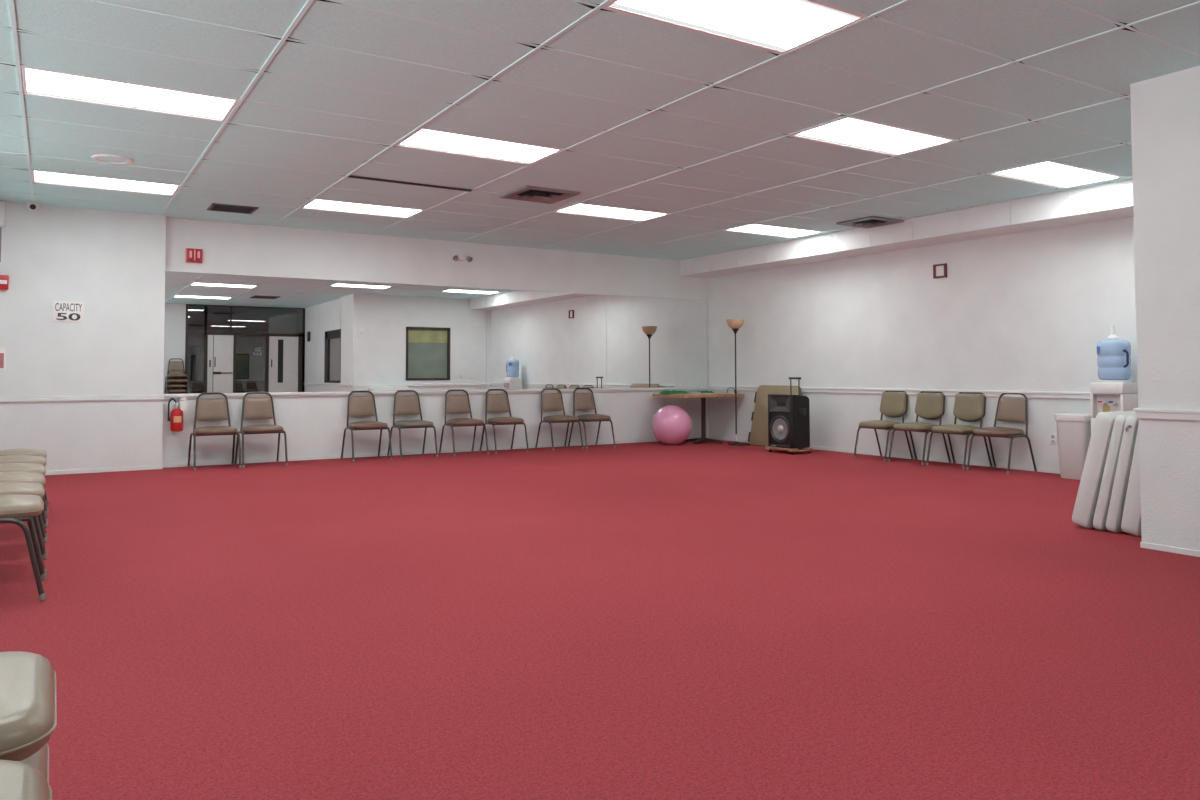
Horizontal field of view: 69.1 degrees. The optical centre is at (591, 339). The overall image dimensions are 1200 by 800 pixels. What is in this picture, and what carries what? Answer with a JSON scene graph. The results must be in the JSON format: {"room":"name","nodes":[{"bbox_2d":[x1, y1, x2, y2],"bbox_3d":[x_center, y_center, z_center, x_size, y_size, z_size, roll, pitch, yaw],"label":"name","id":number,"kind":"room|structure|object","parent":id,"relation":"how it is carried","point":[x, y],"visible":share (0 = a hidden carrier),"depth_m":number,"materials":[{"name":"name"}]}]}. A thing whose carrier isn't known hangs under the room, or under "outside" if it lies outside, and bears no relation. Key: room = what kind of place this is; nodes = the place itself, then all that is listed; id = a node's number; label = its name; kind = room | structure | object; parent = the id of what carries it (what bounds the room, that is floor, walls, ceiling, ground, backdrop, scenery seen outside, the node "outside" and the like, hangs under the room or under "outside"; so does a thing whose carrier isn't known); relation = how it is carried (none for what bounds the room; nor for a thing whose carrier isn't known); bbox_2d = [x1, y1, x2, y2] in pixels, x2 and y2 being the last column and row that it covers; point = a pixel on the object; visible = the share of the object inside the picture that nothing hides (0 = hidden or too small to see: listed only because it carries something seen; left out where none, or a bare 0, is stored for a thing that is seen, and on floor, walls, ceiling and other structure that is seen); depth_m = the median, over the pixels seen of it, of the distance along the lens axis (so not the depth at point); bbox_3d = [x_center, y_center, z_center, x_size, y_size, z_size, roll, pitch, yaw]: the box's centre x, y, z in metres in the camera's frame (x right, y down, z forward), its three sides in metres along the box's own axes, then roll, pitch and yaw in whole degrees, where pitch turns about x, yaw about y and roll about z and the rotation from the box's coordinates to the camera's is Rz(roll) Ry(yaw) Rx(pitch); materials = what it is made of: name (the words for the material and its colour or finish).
{"room":"event hall","nodes":[
{"label":"event hall","id":0,"kind":"room"},
{"bbox_2d":[0,202,165,470],"bbox_3d":[-6.622,-0.112,8.861,4.065,3.055,0.341,1,-3,-32],"label":"wall pier","id":1,"kind":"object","parent":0,"point":[112,262],"visible":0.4,"depth_m":9.38,"materials":[{"name":"white paint"}]},
{"bbox_2d":[0,347,5,370],"bbox_3d":[-6.113,0.199,8.955,0.150,0.240,0.014,1,-3,-32],"label":"notice","id":2,"kind":"object","parent":1,"relation":"attached to","point":[2,349],"visible":1,"depth_m":8.98,"materials":[{"name":"paper"}]},
{"bbox_2d":[0,201,5,261],"bbox_3d":[-6.128,-1.113,8.935,0.175,0.620,0.120,1,-3,-32],"label":"exit light","id":3,"kind":"object","parent":1,"relation":"attached to","point":[2,203],"visible":1,"depth_m":8.93,"materials":[{"name":"white plastic"}]},
{"bbox_2d":[0,275,8,289],"bbox_3d":[-6.091,-0.592,8.966,0.140,0.150,0.072,1,-3,-32],"label":"fire alarm strobe","id":4,"kind":"object","parent":1,"relation":"attached to","point":[4,279],"visible":1,"depth_m":8.96,"materials":[{"name":"red plastic"}]},
{"bbox_2d":[52,301,84,321],"bbox_3d":[-5.589,-0.300,9.302,0.290,0.220,0.009,1,-3,-32],"label":"wall sign","id":5,"kind":"object","parent":1,"relation":"attached to","point":[63,311],"visible":1,"depth_m":9.30,"materials":[{"name":"grey"}]},
{"bbox_2d":[0,395,164,401],"bbox_3d":[-6.520,0.607,8.682,4.077,0.055,0.022,1,-3,-32],"label":"trim","id":6,"kind":"structure","parent":1,"relation":"attached to","point":[101,397],"depth_m":9.32,"materials":[{"name":"white wood"}]},
{"bbox_2d":[45,465,162,474],"bbox_3d":[-6.525,1.386,8.658,4.071,0.045,0.008,1,-3,-32],"label":"baseboard","id":7,"kind":"object","parent":1,"relation":"attached to","point":[115,469],"visible":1,"depth_m":9.42,"materials":[{"name":"white wood"}]},
{"bbox_2d":[162,217,707,463],"bbox_3d":[-1.475,0.002,12.101,8.101,3.055,0.150,1,-3,-32],"label":"wall","id":8,"kind":"structure","parent":0,"point":[313,426],"depth_m":11.43,"materials":[{"name":"white paint"}]},
{"bbox_2d":[167,397,185,431],"bbox_3d":[-4.712,0.844,9.877,0.183,0.396,0.164,1,-3,-32],"label":"fire extinguisher","id":9,"kind":"object","parent":8,"relation":"attached to","point":[176,420],"visible":1,"depth_m":9.83,"materials":[{"name":"red metal"}]},
{"bbox_2d":[185,248,202,263],"bbox_3d":[-4.598,-0.972,10.075,0.184,0.174,0.068,1,-3,-32],"label":"fire alarm strobe","id":10,"kind":"object","parent":8,"relation":"attached to","point":[192,255],"visible":1,"depth_m":10.05,"materials":[{"name":"red plastic"}]},
{"bbox_2d":[163,271,340,393],"bbox_3d":[-4.016,-0.065,10.427,2.005,1.398,0.011,1,-3,-32],"label":"mirror panel","id":11,"kind":"object","parent":8,"relation":"attached to","point":[224,333],"visible":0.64,"depth_m":10.39,"materials":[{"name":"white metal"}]},
{"bbox_2d":[340,281,485,391],"bbox_3d":[-2.308,-0.028,11.485,2.007,1.398,0.007,1,-3,-32],"label":"mirror panel","id":12,"kind":"object","parent":8,"relation":"attached to","point":[394,337],"visible":1,"depth_m":11.44,"materials":[{"name":"white metal"}]},
{"bbox_2d":[162,436,708,467],"bbox_3d":[-1.491,1.502,11.940,7.944,0.045,0.008,1,-3,-32],"label":"baseboard","id":13,"kind":"structure","parent":8,"relation":"attached to","point":[640,440],"depth_m":11.28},
{"bbox_2d":[163,387,708,398],"bbox_3d":[-1.487,0.720,11.954,7.950,0.060,0.040,1,-3,-32],"label":"trim","id":14,"kind":"structure","parent":8,"relation":"attached to","point":[509,391],"depth_m":11.47,"materials":[{"name":"white wood"}]},
{"bbox_2d":[453,253,472,261],"bbox_3d":[-1.758,-1.113,11.810,0.287,0.117,0.120,1,-3,-32],"label":"emergency light","id":15,"kind":"object","parent":8,"relation":"attached to","point":[460,256],"visible":1,"depth_m":11.80,"materials":[{"name":"white plastic"}]},
{"bbox_2d":[486,288,606,389],"bbox_3d":[-0.617,0.009,12.532,1.966,1.398,0.007,1,-3,-32],"label":"mirror panel","id":16,"kind":"object","parent":8,"relation":"attached to","point":[535,339],"visible":1,"depth_m":12.49,"materials":[{"name":"white metal"}]},
{"bbox_2d":[606,295,707,387],"bbox_3d":[1.045,0.045,13.560,1.937,1.398,0.007,1,-3,-32],"label":"mirror panel","id":17,"kind":"object","parent":8,"relation":"attached to","point":[651,342],"visible":1,"depth_m":13.52,"materials":[{"name":"white metal"}]},
{"bbox_2d":[0,440,1199,799],"bbox_3d":[0.210,1.326,5.424,12.116,0.100,13.081,1,-3,-32],"label":"floor","id":18,"kind":"structure","parent":0,"point":[688,620],"depth_m":3.62,"materials":[{"name":"red carpet"}]},
{"bbox_2d":[0,494,46,600],"bbox_3d":[-2.926,0.811,4.194,0.522,0.846,0.501,1,-3,-32],"label":"banquet chair","id":19,"kind":"object","parent":18,"relation":"on","point":[14,508],"visible":1,"depth_m":4.11,"materials":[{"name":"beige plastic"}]},
{"bbox_2d":[0,482,46,573],"bbox_3d":[-3.237,0.831,4.695,0.522,0.846,0.501,1,-3,-32],"label":"banquet chair","id":20,"kind":"object","parent":18,"relation":"on","point":[6,488],"visible":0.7,"depth_m":4.67,"materials":[{"name":"beige leather"}]},
{"bbox_2d":[0,472,47,552],"bbox_3d":[-3.547,0.850,5.196,0.522,0.846,0.501,1,-3,-32],"label":"banquet chair","id":21,"kind":"object","parent":18,"relation":"on","point":[34,477],"visible":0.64,"depth_m":5.16,"materials":[{"name":"beige leather"}]},
{"bbox_2d":[0,463,47,537],"bbox_3d":[-3.874,0.870,5.723,0.522,0.846,0.501,1,-3,-32],"label":"banquet chair","id":22,"kind":"object","parent":18,"relation":"on","point":[5,467],"visible":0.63,"depth_m":5.67,"materials":[{"name":"beige leather"}]},
{"bbox_2d":[0,455,47,522],"bbox_3d":[-4.216,0.892,6.275,0.522,0.846,0.501,1,-3,-32],"label":"banquet chair","id":23,"kind":"object","parent":18,"relation":"on","point":[13,458],"visible":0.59,"depth_m":6.22,"materials":[{"name":"beige leather"}]},
{"bbox_2d":[0,449,48,509],"bbox_3d":[-4.553,0.913,6.819,0.522,0.846,0.501,1,-3,-32],"label":"banquet chair","id":24,"kind":"object","parent":18,"relation":"on","point":[8,452],"visible":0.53,"depth_m":6.76,"materials":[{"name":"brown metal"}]},
{"bbox_2d":[20,743,48,784],"bbox_3d":[-1.089,0.698,1.287,0.522,0.846,0.501,1,-3,-32],"label":"banquet chair","id":25,"kind":"object","parent":18,"relation":"on","point":[39,760],"visible":0.1,"depth_m":1.42,"materials":[{"name":"beige leather"}]},
{"bbox_2d":[0,651,56,761],"bbox_3d":[-1.082,0.572,1.296,0.522,0.846,0.501,1,-3,-32],"label":"banquet chair","id":26,"kind":"object","parent":25,"relation":"on","point":[28,704],"visible":0.96,"depth_m":1.30,"materials":[{"name":"beige leather"}]},
{"bbox_2d":[187,392,241,470],"bbox_3d":[-4.281,1.028,9.890,0.501,0.846,0.522,1,-3,-32],"label":"banquet chair","id":27,"kind":"object","parent":18,"relation":"on","point":[215,408],"visible":1,"depth_m":10.00,"materials":[{"name":"brown fabric"}]},
{"bbox_2d":[234,392,287,467],"bbox_3d":[-3.852,1.038,10.156,0.501,0.846,0.522,1,-3,-32],"label":"banquet chair","id":28,"kind":"object","parent":18,"relation":"on","point":[252,408],"visible":0.97,"depth_m":10.26,"materials":[{"name":"brown fabric"}]},
{"bbox_2d":[341,391,392,461],"bbox_3d":[-2.794,1.061,10.812,0.501,0.846,0.522,1,-3,-32],"label":"banquet chair","id":29,"kind":"object","parent":18,"relation":"on","point":[357,405],"visible":1,"depth_m":10.91,"materials":[{"name":"brown fabric"}]},
{"bbox_2d":[387,390,437,458],"bbox_3d":[-2.288,1.072,11.125,0.501,0.846,0.522,1,-3,-32],"label":"banquet chair","id":30,"kind":"object","parent":18,"relation":"on","point":[405,404],"visible":1,"depth_m":11.22,"materials":[{"name":"brown fabric"}]},
{"bbox_2d":[439,389,488,455],"bbox_3d":[-1.689,1.085,11.496,0.501,0.846,0.522,1,-3,-32],"label":"banquet chair","id":31,"kind":"object","parent":18,"relation":"on","point":[454,404],"visible":1,"depth_m":11.59,"materials":[{"name":"brown fabric"}]},
{"bbox_2d":[479,389,528,453],"bbox_3d":[-1.187,1.096,11.806,0.501,0.846,0.522,1,-3,-32],"label":"banquet chair","id":32,"kind":"object","parent":18,"relation":"on","point":[494,402],"visible":1,"depth_m":11.90,"materials":[{"name":"brown fabric"}]},
{"bbox_2d":[535,388,583,450],"bbox_3d":[-0.456,1.112,12.259,0.501,0.846,0.522,1,-3,-32],"label":"banquet chair","id":33,"kind":"object","parent":18,"relation":"on","point":[549,401],"visible":1,"depth_m":12.35,"materials":[{"name":"brown fabric"}]},
{"bbox_2d":[568,388,615,448],"bbox_3d":[-0.001,1.122,12.540,0.501,0.846,0.522,1,-3,-32],"label":"banquet chair","id":34,"kind":"object","parent":18,"relation":"on","point":[581,401],"visible":0.94,"depth_m":12.63,"materials":[{"name":"brown fabric"}]},
{"bbox_2d":[652,405,691,444],"bbox_3d":[1.188,1.264,12.933,0.600,0.588,0.604,1,-3,-32],"label":"exercise ball","id":35,"kind":"object","parent":18,"relation":"on","point":[671,424],"visible":1,"depth_m":12.72,"materials":[{"name":"pink plastic"}]},
{"bbox_2d":[652,392,743,443],"bbox_3d":[1.628,1.196,13.289,1.150,0.750,0.860,1,-3,-32],"label":"pedestal table","id":36,"kind":"object","parent":18,"relation":"on","point":[703,396],"visible":0.9,"depth_m":13.16,"materials":[{"name":"brown wood"}]},
{"bbox_2d":[657,390,690,393],"bbox_3d":[1.243,0.789,13.127,0.453,0.051,0.276,2,-3,-37],"label":"folded cloth","id":37,"kind":"object","parent":36,"relation":"on","point":[665,391],"visible":1,"depth_m":13.03,"materials":[{"name":"green fabric"}]},
{"bbox_2d":[688,391,713,393],"bbox_3d":[1.667,0.803,13.343,0.445,0.037,0.172,1,-3,-35],"label":"folded cloth","id":38,"kind":"object","parent":36,"relation":"on","point":[697,391],"visible":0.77,"depth_m":13.29,"materials":[{"name":"white fabric"}]},
{"bbox_2d":[726,319,750,445],"bbox_3d":[2.209,0.628,12.913,0.375,1.855,0.351,1,-3,-32],"label":"floor lamp","id":39,"kind":"object","parent":18,"relation":"on","point":[734,324],"visible":1,"depth_m":12.89,"materials":[{"name":"black metal"}]},
{"bbox_2d":[748,385,800,445],"bbox_3d":[2.627,1.102,12.559,0.240,0.875,0.947,1,-3,-32],"label":"board","id":40,"kind":"object","parent":18,"relation":"on","point":[758,436],"visible":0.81,"depth_m":12.72,"materials":[{"name":"brown plastic"}]},
{"bbox_2d":[765,446,813,454],"bbox_3d":[2.635,1.469,11.595,0.400,0.077,0.520,1,-3,-32],"label":"furniture dolly","id":41,"kind":"object","parent":18,"relation":"on","point":[770,449],"visible":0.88,"depth_m":11.45,"materials":[{"name":"brown wood"}]},
{"bbox_2d":[768,377,809,448],"bbox_3d":[2.630,0.966,11.604,0.357,0.928,0.442,1,-3,-32],"label":"loudspeaker","id":42,"kind":"object","parent":41,"relation":"on","point":[788,415],"visible":1,"depth_m":11.46,"materials":[{"name":"black plastic"}]},
{"bbox_2d":[853,391,912,461],"bbox_3d":[3.602,1.051,10.780,0.522,0.843,0.501,1,-3,-32],"label":"chair","id":43,"kind":"object","parent":18,"relation":"on","point":[893,404],"visible":0.88,"depth_m":10.78,"materials":[{"name":"beige fabric"}]},
{"bbox_2d":[888,391,950,464],"bbox_3d":[3.881,1.034,10.330,0.522,0.843,0.501,1,-3,-32],"label":"chair","id":44,"kind":"object","parent":18,"relation":"on","point":[930,405],"visible":0.91,"depth_m":10.34,"materials":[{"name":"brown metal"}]},
{"bbox_2d":[926,392,992,469],"bbox_3d":[4.160,1.016,9.880,0.522,0.843,0.501,1,-3,-32],"label":"chair","id":45,"kind":"object","parent":18,"relation":"on","point":[970,407],"visible":0.91,"depth_m":9.89,"materials":[{"name":"beige fabric"}]},
{"bbox_2d":[966,393,1036,474],"bbox_3d":[4.434,0.998,9.438,0.522,0.846,0.501,1,-3,-32],"label":"banquet chair","id":46,"kind":"object","parent":18,"relation":"on","point":[1011,410],"visible":1,"depth_m":9.44,"materials":[{"name":"brown fabric"}]},
{"bbox_2d":[1054,413,1090,479],"bbox_3d":[4.901,1.072,8.766,0.340,0.645,0.340,1,-3,-32],"label":"waste bin","id":47,"kind":"object","parent":18,"relation":"on","point":[1073,429],"visible":0.73,"depth_m":8.67,"materials":[{"name":"white plastic"}]},
{"bbox_2d":[1072,411,1134,528],"bbox_3d":[3.713,0.897,6.094,0.800,0.798,0.302,1,-3,-32],"label":"table","id":48,"kind":"object","parent":18,"relation":"on","point":[1094,465],"visible":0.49,"depth_m":5.88,"materials":[{"name":"white plastic"}]},
{"bbox_2d":[1090,380,1137,433],"bbox_3d":[5.037,0.874,8.387,0.345,0.972,0.310,1,-3,-32],"label":"water cooler","id":49,"kind":"object","parent":18,"relation":"on","point":[1105,395],"visible":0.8,"depth_m":8.32,"materials":[{"name":"white plastic"}]},
{"bbox_2d":[1098,401,1106,405],"bbox_3d":[4.909,0.612,8.376,0.105,0.045,0.036,1,-3,-32],"label":"tap","id":50,"kind":"object","parent":49,"relation":"on","point":[1101,403],"depth_m":8.37,"materials":[{"name":"white plastic"}]},
{"bbox_2d":[1093,393,1119,395],"bbox_3d":[4.925,0.524,8.331,0.028,0.017,0.240,1,-3,-32],"label":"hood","id":51,"kind":"object","parent":49,"relation":"attached to","point":[1094,394],"depth_m":8.32,"materials":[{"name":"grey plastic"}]},
{"bbox_2d":[1096,325,1130,379],"bbox_3d":[5.051,0.124,8.424,0.286,0.536,0.286,-2,-3,39],"label":"water bottle","id":52,"kind":"object","parent":49,"relation":"on","point":[1113,360],"visible":0.98,"depth_m":8.32,"materials":[{"name":"blue plastic"}]},
{"bbox_2d":[1093,414,1134,530],"bbox_3d":[3.770,0.900,6.000,0.800,0.783,0.236,1,-3,-32],"label":"table","id":53,"kind":"object","parent":18,"relation":"on","point":[1102,507],"visible":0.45,"depth_m":5.79,"materials":[{"name":"white plastic"}]},
{"bbox_2d":[1106,415,1138,532],"bbox_3d":[3.802,0.896,5.927,0.824,0.787,0.222,1,-3,-32],"label":"table","id":54,"kind":"object","parent":18,"relation":"on","point":[1118,496],"visible":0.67,"depth_m":5.72,"materials":[{"name":"white plastic"}]},
{"bbox_2d":[1121,425,1141,535],"bbox_3d":[3.871,0.888,5.838,0.800,0.795,0.251,1,-3,-32],"label":"table","id":55,"kind":"object","parent":18,"relation":"on","point":[1131,518],"visible":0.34,"depth_m":5.65,"materials":[{"name":"white plastic"}]},
{"bbox_3d":[-0.826,0.682,0.854,0.522,0.846,0.501,1,-3,-32],"label":"banquet chair","id":56,"kind":"object","parent":18,"relation":"on","visible":0},
{"bbox_2d":[0,760,51,799],"bbox_3d":[-0.820,0.555,0.863,0.522,0.846,0.501,1,-3,-32],"label":"banquet chair","id":57,"kind":"object","parent":56,"relation":"on","point":[18,780],"visible":1,"depth_m":1.05,"materials":[{"name":"beige leather"}]},
{"bbox_2d":[0,0,1199,259],"bbox_3d":[-0.266,-1.681,5.349,13.116,0.204,13.657,1,-3,-32],"label":"ceiling","id":58,"kind":"structure","parent":0,"point":[1014,30],"depth_m":5.81,"materials":[{"name":"tile"}]},
{"bbox_2d":[26,201,39,210],"bbox_3d":[-5.818,-1.388,9.066,0.120,0.092,0.120,-1,-2,13],"label":"security camera","id":59,"kind":"object","parent":58,"relation":"attached to","point":[32,206],"visible":1,"depth_m":9.02,"materials":[{"name":"white plastic"}]},
{"bbox_2d":[31,170,180,195],"bbox_3d":[-4.564,-1.482,8.204,1.195,0.034,0.596,1,-3,-32],"label":"recessed light","id":60,"kind":"object","parent":58,"relation":"in","point":[40,177],"visible":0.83,"depth_m":8.21,"materials":[{"name":"white plastic"}]},
{"bbox_2d":[91,154,133,164],"bbox_3d":[-3.990,-1.498,7.255,0.310,0.014,0.310,1,-3,-32],"label":"ceiling speaker","id":61,"kind":"object","parent":58,"relation":"attached to","point":[103,158],"visible":1,"depth_m":7.24,"materials":[{"name":"white plastic"}]},
{"bbox_2d":[98,157,127,162],"bbox_3d":[-3.990,-1.498,7.255,0.224,0.002,0.224,1,-3,-32],"label":"grille","id":62,"kind":"object","parent":61,"relation":"attached to","point":[100,159],"depth_m":7.25,"materials":[{"name":"metal"}]},
{"bbox_2d":[21,64,238,121],"bbox_3d":[-2.959,-1.582,5.615,1.195,0.034,0.596,1,-3,-32],"label":"recessed light","id":63,"kind":"object","parent":58,"relation":"in","point":[36,82],"visible":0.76,"depth_m":5.59,"materials":[{"name":"white plastic"}]},
{"bbox_2d":[207,203,258,213],"bbox_3d":[-3.888,-1.419,9.425,0.460,0.016,0.420,1,-3,-32],"label":"ceiling vent","id":64,"kind":"object","parent":58,"relation":"in","point":[214,206],"visible":1,"depth_m":9.41,"materials":[{"name":"metal"}]},
{"bbox_2d":[302,199,424,217],"bbox_3d":[-2.491,-1.436,9.488,1.195,0.034,0.596,1,-3,-32],"label":"recessed light","id":65,"kind":"object","parent":58,"relation":"in","point":[316,204],"visible":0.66,"depth_m":9.49,"materials":[{"name":"white plastic"}]},
{"bbox_2d":[347,175,471,191],"bbox_3d":[-1.684,-1.467,8.185,1.210,0.014,0.065,1,-3,-32],"label":"linear slot","id":66,"kind":"object","parent":58,"relation":"attached to","point":[350,176],"visible":1,"depth_m":8.16,"materials":[{"name":"grey metal"}]},
{"bbox_2d":[395,128,562,164],"bbox_3d":[-0.886,-1.536,6.899,1.195,0.034,0.596,1,-3,-32],"label":"recessed light","id":67,"kind":"object","parent":58,"relation":"in","point":[422,139],"visible":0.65,"depth_m":6.89,"materials":[{"name":"white plastic"}]},
{"bbox_2d":[499,185,580,203],"bbox_3d":[-0.521,-1.437,8.714,0.600,0.050,0.600,1,-3,-32],"label":"ceiling vent","id":68,"kind":"object","parent":58,"relation":"in","point":[526,193],"visible":1,"depth_m":8.67,"materials":[{"name":"grey metal"}]},
{"bbox_2d":[0,0,1199,259],"bbox_3d":[-0.416,-1.590,5.090,12.328,0.007,12.981,1,-3,-32],"label":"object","id":69,"kind":"structure","parent":58,"relation":"attached to","point":[13,28],"depth_m":6.06,"materials":[{"name":"white metal"}]},
{"bbox_2d":[555,203,668,221],"bbox_3d":[0.223,-1.431,9.735,1.195,0.034,0.596,1,-3,-32],"label":"recessed light","id":70,"kind":"object","parent":58,"relation":"in","point":[578,209],"visible":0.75,"depth_m":9.74,"materials":[{"name":"white plastic"}]},
{"bbox_2d":[604,0,865,53],"bbox_3d":[0.719,-1.637,4.309,1.195,0.034,0.596,1,-3,-32],"label":"recessed light","id":71,"kind":"object","parent":58,"relation":"in","point":[779,26],"visible":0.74,"depth_m":4.40,"materials":[{"name":"white plastic"}]},
{"bbox_2d":[723,223,821,237],"bbox_3d":[2.296,-1.386,11.019,1.195,0.034,0.596,1,-3,-32],"label":"recessed light","id":72,"kind":"object","parent":58,"relation":"in","point":[757,229],"visible":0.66,"depth_m":11.07,"materials":[{"name":"white plastic"}]},
{"bbox_2d":[836,216,903,227],"bbox_3d":[3.286,-1.373,10.283,0.540,0.050,0.540,1,-3,-32],"label":"ceiling vent","id":73,"kind":"object","parent":58,"relation":"in","point":[870,221],"visible":1,"depth_m":10.23,"materials":[{"name":"grey metal"}]},
{"bbox_2d":[791,114,955,155],"bbox_3d":[2.150,-1.551,6.628,1.195,0.034,0.596,1,-3,-32],"label":"recessed light","id":74,"kind":"object","parent":58,"relation":"in","point":[850,132],"visible":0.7,"depth_m":6.62,"materials":[{"name":"white plastic"}]},
{"bbox_2d":[988,159,1122,188],"bbox_3d":[4.223,-1.506,7.912,1.195,0.034,0.596,1,-3,-32],"label":"recessed light","id":75,"kind":"object","parent":58,"relation":"in","point":[1049,173],"visible":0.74,"depth_m":7.93,"materials":[{"name":"white plastic"}]},
{"bbox_2d":[680,179,1132,277],"bbox_3d":[3.802,-1.267,10.506,0.556,0.255,8.201,1,-3,-32],"label":"soffit","id":76,"kind":"structure","parent":0,"point":[1114,200],"depth_m":9.91,"materials":[{"name":"white paint"}]},
{"bbox_2d":[707,216,1137,469],"bbox_3d":[4.143,-0.064,10.583,0.150,3.055,8.351,1,-3,-32],"label":"wall","id":77,"kind":"structure","parent":0,"point":[1030,310],"depth_m":10.44,"materials":[{"name":"white paint"}]},
{"bbox_2d":[709,436,1059,473],"bbox_3d":[4.042,1.441,10.544,0.008,0.045,8.192,1,-3,-32],"label":"baseboard","id":78,"kind":"structure","parent":77,"relation":"attached to","point":[1047,470],"depth_m":10.53,"materials":[{"name":"white wood"}]},
{"bbox_2d":[708,385,1090,398],"bbox_3d":[4.038,0.637,10.555,0.032,0.072,8.160,1,-3,-32],"label":"trim","id":79,"kind":"structure","parent":77,"relation":"attached to","point":[987,393],"depth_m":10.39,"materials":[{"name":"white wood"}]},
{"bbox_2d":[933,263,946,278],"bbox_3d":[4.163,-0.821,10.406,0.030,0.164,0.170,1,-3,-32],"label":"plate","id":80,"kind":"object","parent":77,"relation":"attached to","point":[939,270],"visible":1,"depth_m":10.41,"materials":[{"name":"white plastic"}]},
{"bbox_2d":[1049,433,1056,444],"bbox_3d":[4.878,1.051,9.205,0.009,0.124,0.080,1,-3,-32],"label":"wall outlet","id":81,"kind":"object","parent":77,"relation":"attached to","point":[1052,436],"visible":1,"depth_m":9.20,"materials":[{"name":"white plastic"}]},
{"bbox_2d":[1130,66,1199,550],"bbox_3d":[4.673,-0.337,3.370,0.160,3.055,4.780,1,-3,-32],"label":"wall","id":82,"kind":"structure","parent":0,"point":[1165,109],"depth_m":5.20,"materials":[{"name":"white paint"}]},
{"bbox_2d":[1133,408,1199,420],"bbox_3d":[4.573,0.373,3.326,0.030,0.063,4.738,1,-3,-32],"label":"trim","id":83,"kind":"structure","parent":82,"relation":"attached to","point":[1141,413],"depth_m":5.17,"materials":[{"name":"white wood"}]},
{"bbox_2d":[1140,542,1199,556],"bbox_3d":[4.587,1.171,3.296,0.008,0.035,4.726,1,-3,-32],"label":"baseboard","id":84,"kind":"structure","parent":82,"relation":"attached to","point":[1177,550],"depth_m":5.16,"materials":[{"name":"white wood"}]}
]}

